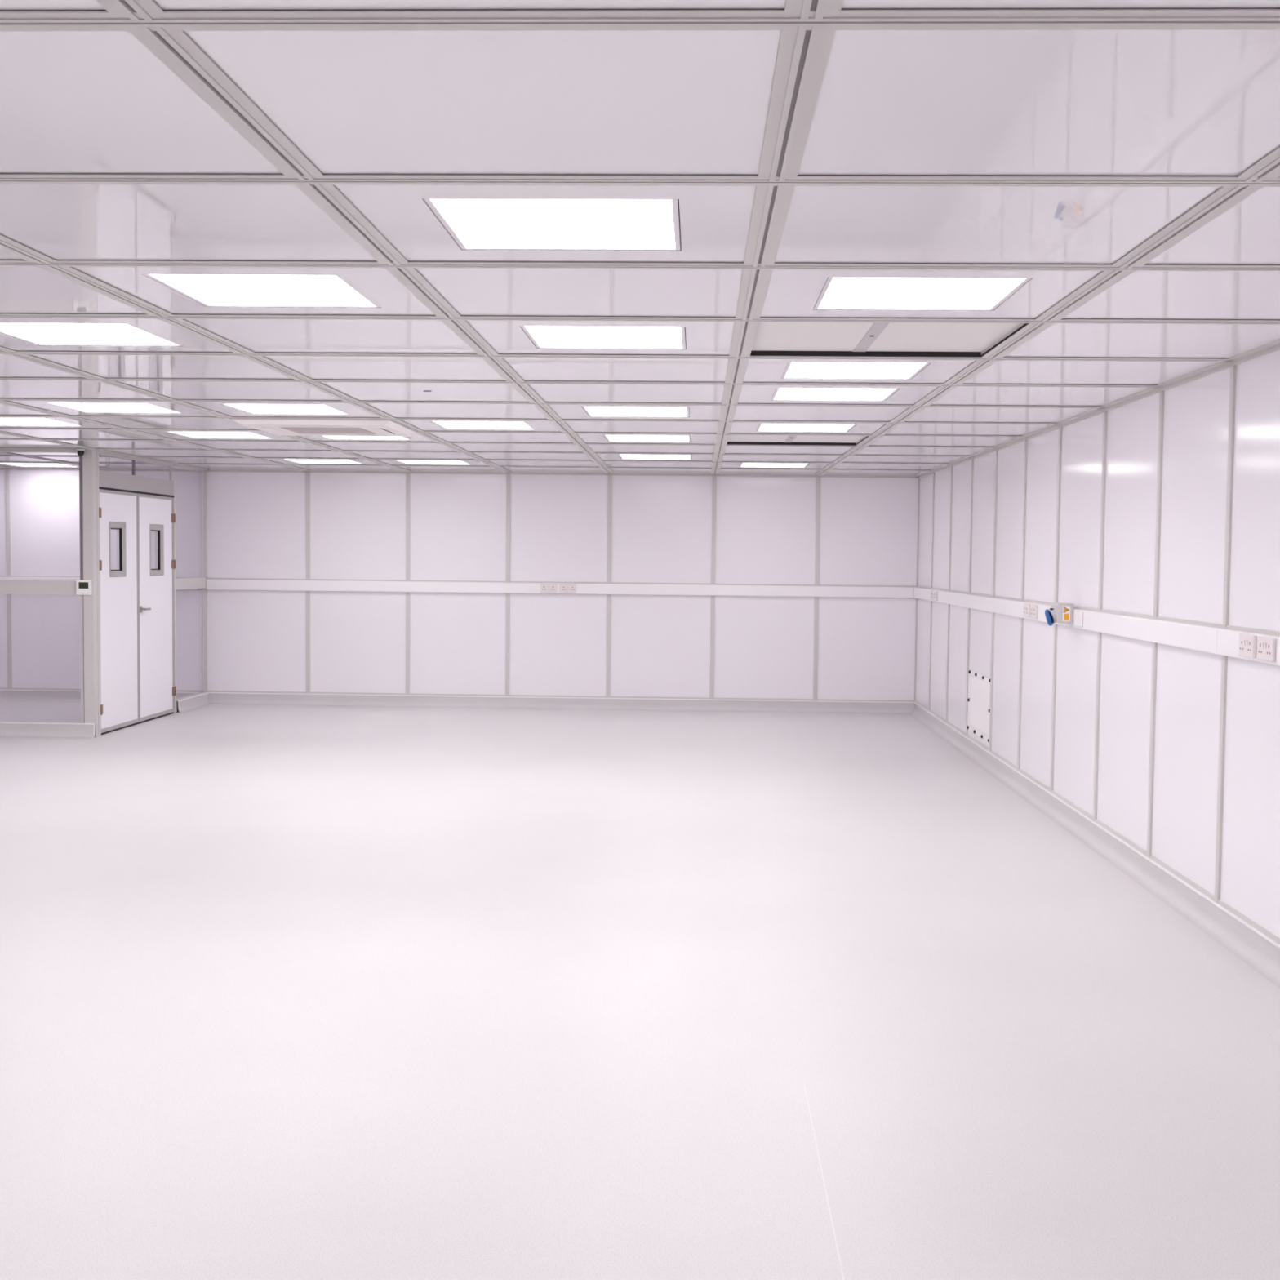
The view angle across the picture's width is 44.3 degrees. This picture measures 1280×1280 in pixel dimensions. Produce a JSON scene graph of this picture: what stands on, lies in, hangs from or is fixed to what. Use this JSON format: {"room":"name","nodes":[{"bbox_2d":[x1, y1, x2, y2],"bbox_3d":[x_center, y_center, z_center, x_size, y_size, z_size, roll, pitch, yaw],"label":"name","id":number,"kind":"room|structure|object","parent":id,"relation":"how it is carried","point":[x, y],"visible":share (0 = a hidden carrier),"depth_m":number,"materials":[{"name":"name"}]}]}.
{"room":"clean room","nodes":[
{"label":"clean room","id":0,"kind":"room"},
{"bbox_2d":[0,470,919,702],"bbox_3d":[-2.740,-0.681,18.652,12.280,2.936,0.176,1,3,2],"label":"wall","id":1,"kind":"structure","parent":0,"point":[421,527],"depth_m":18.54,"materials":[{"name":"grey"}]},
{"bbox_2d":[0,577,196,589],"bbox_3d":[-6.985,-0.681,18.704,3.451,0.124,0.039,1,3,2],"label":"dado trunking","id":2,"kind":"object","parent":1,"relation":"attached to","point":[1,578],"visible":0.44,"depth_m":18.69,"materials":[{"name":"white plastic"}]},
{"bbox_2d":[0,689,198,702],"bbox_3d":[-7.000,0.670,18.762,3.491,0.138,0.086,1,3,2],"label":"baseboard","id":3,"kind":"structure","parent":1,"relation":"attached to","point":[24,695],"depth_m":18.79,"materials":[{"name":"grey plastic"}]},
{"bbox_2d":[0,467,918,478],"bbox_3d":[-2.729,-1.974,18.491,11.980,0.031,0.050,1,3,2],"label":"trim","id":4,"kind":"structure","parent":1,"relation":"attached to","point":[1,468],"depth_m":18.46,"materials":[{"name":"grey metal"}]},
{"bbox_2d":[206,579,913,597],"bbox_3d":[-0.973,-0.606,18.490,8.334,0.124,0.039,1,3,2],"label":"dado trunking","id":5,"kind":"object","parent":1,"relation":"attached to","point":[212,584],"visible":1,"depth_m":18.47,"materials":[{"name":"white plastic"}]},
{"bbox_2d":[540,583,556,592],"bbox_3d":[-1.074,-0.610,18.462,0.192,0.104,0.023,1,3,2],"label":"double socket","id":6,"kind":"object","parent":5,"relation":"attached to","point":[544,588],"visible":1,"depth_m":18.46,"materials":[{"name":"white plastic"}]},
{"bbox_2d":[560,583,576,592],"bbox_3d":[-0.843,-0.607,18.454,0.192,0.104,0.023,1,3,2],"label":"double socket","id":7,"kind":"object","parent":5,"relation":"attached to","point":[564,588],"visible":1,"depth_m":18.45,"materials":[{"name":"white plastic"}]},
{"bbox_2d":[208,692,914,714],"bbox_3d":[-0.964,0.746,18.547,8.389,0.138,0.086,1,3,2],"label":"baseboard","id":8,"kind":"structure","parent":1,"relation":"attached to","point":[215,698],"depth_m":18.57,"materials":[{"name":"grey plastic"}]},
{"bbox_2d":[0,701,1279,1279],"bbox_3d":[-3.149,1.412,7.903,12.280,0.121,21.859,1,3,2],"label":"floor","id":9,"kind":"structure","parent":0,"point":[286,992],"depth_m":6.16,"materials":[{"name":"grey plastic"}]},
{"bbox_2d":[0,721,95,737],"bbox_3d":[-7.072,0.856,15.239,3.603,0.138,0.086,1,3,2],"label":"baseboard","id":10,"kind":"structure","parent":9,"relation":"on","point":[42,730],"depth_m":15.21,"materials":[{"name":"grey plastic"}]},
{"bbox_2d":[0,448,98,737],"bbox_3d":[-7.050,-0.467,15.261,3.572,2.774,0.101,1,3,2],"label":"window","id":11,"kind":"structure","parent":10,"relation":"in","point":[87,462],"depth_m":15.17,"materials":[{"name":"grey metal"}]},
{"bbox_2d":[75,579,91,595],"bbox_3d":[-5.355,-0.506,15.136,0.146,0.144,0.023,1,3,2],"label":"controller","id":12,"kind":"object","parent":11,"relation":"attached to","point":[83,587],"visible":1,"depth_m":15.13,"materials":[{"name":"white plastic"}]},
{"bbox_2d":[177,692,211,712],"bbox_3d":[-5.131,0.721,18.182,0.086,0.138,1.114,1,3,2],"label":"baseboard","id":13,"kind":"structure","parent":9,"relation":"on","point":[187,704],"depth_m":18.12,"materials":[{"name":"grey plastic"}]},
{"bbox_2d":[96,449,176,736],"bbox_3d":[-5.240,-0.508,16.395,0.146,2.774,2.293,1,3,2],"label":"door","id":14,"kind":"structure","parent":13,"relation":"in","point":[136,602],"depth_m":16.32,"materials":[{"name":"grey metal"}]},
{"bbox_2d":[167,464,207,712],"bbox_3d":[-5.207,-0.598,18.106,0.097,2.774,1.134,1,3,2],"label":"window","id":15,"kind":"structure","parent":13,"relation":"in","point":[190,583],"depth_m":18.59,"materials":[{"name":"grey metal"}]},
{"bbox_2d":[0,0,1279,475],"bbox_3d":[-3.117,-1.548,7.747,12.280,0.263,21.859,1,3,2],"label":"ceiling","id":16,"kind":"structure","parent":0,"point":[1121,158],"depth_m":4.35,"materials":[{"name":"grey"}]},
{"bbox_2d":[0,462,75,466],"bbox_3d":[-6.935,-2.056,18.087,0.750,0.082,0.780,1,3,2],"label":"panel light","id":17,"kind":"object","parent":16,"relation":"attached to","point":[25,464],"visible":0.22,"depth_m":18.15,"materials":[{"name":"white plastic"}]},
{"bbox_2d":[0,417,80,426],"bbox_3d":[-4.753,-1.713,12.039,0.750,0.082,0.780,1,3,2],"label":"panel light","id":18,"kind":"object","parent":16,"relation":"attached to","point":[3,421],"visible":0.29,"depth_m":12.12,"materials":[{"name":"white plastic"}]},
{"bbox_2d":[76,448,84,456],"bbox_3d":[-5.348,-1.791,15.030,0.072,0.067,0.072,1,3,2],"label":"security camera","id":19,"kind":"object","parent":16,"relation":"attached to","point":[80,452],"visible":1,"depth_m":15.01,"materials":[{"name":"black plastic"}]},
{"bbox_2d":[0,323,182,346],"bbox_3d":[-2.546,-1.432,7.163,0.750,0.082,0.780,1,3,2],"label":"panel light","id":20,"kind":"object","parent":16,"relation":"attached to","point":[39,334],"visible":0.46,"depth_m":7.17,"materials":[{"name":"white plastic"}]},
{"bbox_2d":[44,402,180,413],"bbox_3d":[-3.603,-1.635,10.799,0.750,0.082,0.780,1,3,2],"label":"panel light","id":21,"kind":"object","parent":16,"relation":"attached to","point":[85,407],"visible":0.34,"depth_m":10.82,"materials":[{"name":"white plastic"}]},
{"bbox_2d":[168,431,271,438],"bbox_3d":[-3.516,-1.760,13.185,0.750,0.082,0.780,1,3,2],"label":"panel light","id":22,"kind":"object","parent":16,"relation":"attached to","point":[191,434],"visible":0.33,"depth_m":13.22,"materials":[{"name":"white plastic"}]},
{"bbox_2d":[144,274,380,307],"bbox_3d":[-1.400,-1.354,5.924,0.750,0.082,0.780,1,3,2],"label":"panel light","id":23,"kind":"object","parent":16,"relation":"attached to","point":[207,290],"visible":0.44,"depth_m":5.91,"materials":[{"name":"white plastic"}]},
{"bbox_2d":[222,404,348,414],"bbox_3d":[-2.416,-1.620,10.757,0.750,0.082,0.780,1,3,2],"label":"panel light","id":24,"kind":"object","parent":16,"relation":"attached to","point":[250,408],"visible":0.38,"depth_m":10.77,"materials":[{"name":"white plastic"}]},
{"bbox_2d":[282,458,360,463],"bbox_3d":[-3.385,-1.949,16.788,0.750,0.082,0.780,1,3,2],"label":"panel light","id":25,"kind":"object","parent":16,"relation":"attached to","point":[318,461],"visible":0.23,"depth_m":16.85,"materials":[{"name":"white plastic"}]},
{"bbox_2d":[231,418,417,436],"bbox_3d":[-2.363,-1.609,11.958,1.150,0.042,1.150,1,3,2],"label":"air conditioner","id":26,"kind":"object","parent":16,"relation":"attached to","point":[280,427],"visible":1,"depth_m":11.67,"materials":[{"name":"white plastic"}]},
{"bbox_2d":[281,426,374,434],"bbox_3d":[-2.364,-1.597,11.959,0.600,0.012,0.600,1,3,2],"label":"grille","id":27,"kind":"object","parent":26,"relation":"attached to","point":[298,430],"depth_m":11.94,"materials":[{"name":"grey"}]},
{"bbox_2d":[320,435,410,439],"bbox_3d":[-2.329,-1.745,13.143,0.750,0.082,0.780,1,3,2],"label":"panel light","id":28,"kind":"object","parent":16,"relation":"attached to","point":[326,437],"visible":0.14,"depth_m":13.35,"materials":[{"name":"white plastic"}]},
{"bbox_2d":[396,460,470,464],"bbox_3d":[-2.199,-1.934,16.745,0.750,0.082,0.780,1,3,2],"label":"panel light","id":29,"kind":"object","parent":16,"relation":"attached to","point":[414,462],"visible":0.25,"depth_m":16.80,"materials":[{"name":"white plastic"}]},
{"bbox_2d":[431,421,534,429],"bbox_3d":[-1.182,-1.668,11.912,0.750,0.082,0.780,1,3,2],"label":"panel light","id":30,"kind":"object","parent":16,"relation":"attached to","point":[446,424],"visible":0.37,"depth_m":11.94,"materials":[{"name":"white plastic"}]},
{"bbox_2d":[423,198,680,250],"bbox_3d":[-0.235,-1.277,4.692,0.750,0.082,0.780,1,3,2],"label":"panel light","id":31,"kind":"object","parent":16,"relation":"attached to","point":[474,224],"visible":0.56,"depth_m":4.66,"materials":[{"name":"white plastic"}]},
{"bbox_2d":[520,325,686,348],"bbox_3d":[-0.148,-1.402,7.077,0.750,0.082,0.780,1,3,2],"label":"panel light","id":32,"kind":"object","parent":16,"relation":"attached to","point":[542,336],"visible":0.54,"depth_m":7.07,"materials":[{"name":"white plastic"}]},
{"bbox_2d":[582,406,689,417],"bbox_3d":[-0.018,-1.590,10.671,0.750,0.082,0.780,1,3,2],"label":"panel light","id":33,"kind":"object","parent":16,"relation":"attached to","point":[590,411],"visible":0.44,"depth_m":10.69,"materials":[{"name":"white plastic"}]},
{"bbox_2d":[604,435,690,441],"bbox_3d":[0.069,-1.715,13.057,0.750,0.082,0.780,1,3,2],"label":"panel light","id":34,"kind":"object","parent":16,"relation":"attached to","point":[610,437],"visible":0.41,"depth_m":13.08,"materials":[{"name":"white plastic"}]},
{"bbox_2d":[618,454,692,459],"bbox_3d":[0.156,-1.841,15.460,0.750,0.082,0.780,1,3,2],"label":"panel light","id":35,"kind":"object","parent":16,"relation":"attached to","point":[622,456],"visible":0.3,"depth_m":15.49,"materials":[{"name":"white plastic"}]},
{"bbox_2d":[739,462,808,467],"bbox_3d":[1.416,-1.889,16.617,0.750,0.082,0.780,1,3,2],"label":"panel light","id":36,"kind":"object","parent":16,"relation":"attached to","point":[742,464],"visible":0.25,"depth_m":16.65,"materials":[{"name":"white plastic"}]},
{"bbox_2d":[727,435,868,444],"bbox_3d":[1.285,-1.689,13.015,1.140,0.063,1.142,1,3,2],"label":"ceiling hatch","id":37,"kind":"object","parent":16,"relation":"attached to","point":[732,439],"visible":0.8,"depth_m":13.30,"materials":[{"name":"white metal"}]},
{"bbox_2d":[756,423,855,431],"bbox_3d":[1.242,-1.638,11.826,0.750,0.082,0.780,1,3,2],"label":"panel light","id":38,"kind":"object","parent":16,"relation":"attached to","point":[762,427],"visible":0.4,"depth_m":11.85,"materials":[{"name":"white plastic"}]},
{"bbox_2d":[770,387,898,400],"bbox_3d":[1.155,-1.511,9.408,0.750,0.082,0.780,1,3,2],"label":"panel light","id":39,"kind":"object","parent":16,"relation":"attached to","point":[780,393],"visible":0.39,"depth_m":9.42,"materials":[{"name":"white plastic"}]},
{"bbox_2d":[781,362,928,378],"bbox_3d":[1.112,-1.449,8.221,0.750,0.082,0.780,1,3,2],"label":"panel light","id":40,"kind":"object","parent":16,"relation":"attached to","point":[793,370],"visible":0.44,"depth_m":8.23,"materials":[{"name":"white plastic"}]},
{"bbox_2d":[750,321,1028,356],"bbox_3d":[1.068,-1.376,7.036,1.140,0.063,1.144,1,3,2],"label":"ceiling vent","id":41,"kind":"object","parent":16,"relation":"attached to","point":[771,338],"visible":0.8,"depth_m":7.15,"materials":[{"name":"white metal"}]},
{"bbox_2d":[813,277,1031,310],"bbox_3d":[1.025,-1.324,5.838,0.750,0.082,0.780,1,3,2],"label":"panel light","id":42,"kind":"object","parent":16,"relation":"attached to","point":[837,293],"visible":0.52,"depth_m":5.82,"materials":[{"name":"white plastic"}]},
{"bbox_2d":[914,349,1279,944],"bbox_3d":[2.924,-0.034,7.532,0.173,2.936,21.709,1,3,2],"label":"wall","id":43,"kind":"structure","parent":0,"point":[1163,505],"depth_m":9.19,"materials":[{"name":"grey"}]},
{"bbox_2d":[966,670,990,742],"bbox_3d":[3.072,0.589,14.278,0.021,0.563,1.148,1,3,2],"label":"access panel","id":44,"kind":"object","parent":43,"relation":"in","point":[979,691],"visible":1,"depth_m":14.28,"materials":[{"name":"white metal"}]},
{"bbox_2d":[909,702,1279,988],"bbox_3d":[2.796,1.360,7.685,0.086,0.138,21.559,1,3,2],"label":"baseboard","id":45,"kind":"structure","parent":43,"relation":"attached to","point":[1257,950],"depth_m":9.03,"materials":[{"name":"grey plastic"}]},
{"bbox_2d":[913,586,1279,666],"bbox_3d":[2.823,0.007,7.638,0.039,0.124,21.488,1,3,2],"label":"dado trunking","id":46,"kind":"object","parent":43,"relation":"attached to","point":[1224,642],"visible":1,"depth_m":9.02,"materials":[{"name":"white plastic"}]},
{"bbox_2d":[930,590,933,600],"bbox_3d":[3.125,-0.478,16.816,0.023,0.104,0.192,1,3,2],"label":"double socket","id":47,"kind":"object","parent":46,"relation":"attached to","point":[931,591],"visible":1,"depth_m":16.79,"materials":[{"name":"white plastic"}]},
{"bbox_2d":[933,591,937,600],"bbox_3d":[3.117,-0.466,16.596,0.023,0.104,0.192,1,3,2],"label":"double socket","id":48,"kind":"object","parent":46,"relation":"attached to","point":[935,593],"visible":1,"depth_m":16.52,"materials":[{"name":"white plastic"}]},
{"bbox_2d":[1022,603,1030,617],"bbox_3d":[2.951,-0.226,12.006,0.023,0.104,0.192,1,3,2],"label":"double socket","id":49,"kind":"object","parent":46,"relation":"attached to","point":[1026,612],"visible":1,"depth_m":11.98,"materials":[{"name":"white plastic"}]},
{"bbox_2d":[1030,604,1037,618],"bbox_3d":[2.941,-0.212,11.746,0.023,0.104,0.192,1,3,2],"label":"double socket","id":50,"kind":"object","parent":46,"relation":"attached to","point":[1033,608],"visible":1,"depth_m":11.71,"materials":[{"name":"white plastic"}]},
{"bbox_2d":[1044,602,1073,626],"bbox_3d":[2.827,-0.173,10.649,0.172,0.155,0.202,1,3,2],"label":"socket","id":51,"kind":"object","parent":46,"relation":"attached to","point":[1060,612],"visible":1,"depth_m":10.55,"materials":[{"name":"grey plastic"}]},
{"bbox_2d":[1074,610,1083,626],"bbox_3d":[2.897,-0.139,10.374,0.012,0.102,0.190,1,3,2],"label":"outlet plate","id":52,"kind":"object","parent":46,"relation":"attached to","point":[1078,621],"visible":1,"depth_m":10.35,"materials":[{"name":"white plastic"}]},
{"bbox_2d":[1238,633,1256,658],"bbox_3d":[2.776,0.026,7.192,0.023,0.104,0.192,1,3,2],"label":"double socket","id":53,"kind":"object","parent":46,"relation":"attached to","point":[1247,642],"visible":1,"depth_m":7.17,"materials":[{"name":"white plastic"}]},
{"bbox_2d":[1257,635,1275,662],"bbox_3d":[2.767,0.039,6.954,0.023,0.104,0.192,1,3,2],"label":"double socket","id":54,"kind":"object","parent":46,"relation":"attached to","point":[1266,646],"visible":1,"depth_m":6.93,"materials":[{"name":"white plastic"}]},
{"bbox_2d":[916,338,1279,478],"bbox_3d":[2.846,-1.337,7.542,0.050,0.031,21.559,1,3,2],"label":"trim","id":55,"kind":"structure","parent":43,"relation":"attached to","point":[1273,346],"depth_m":9.14,"materials":[{"name":"grey metal"}]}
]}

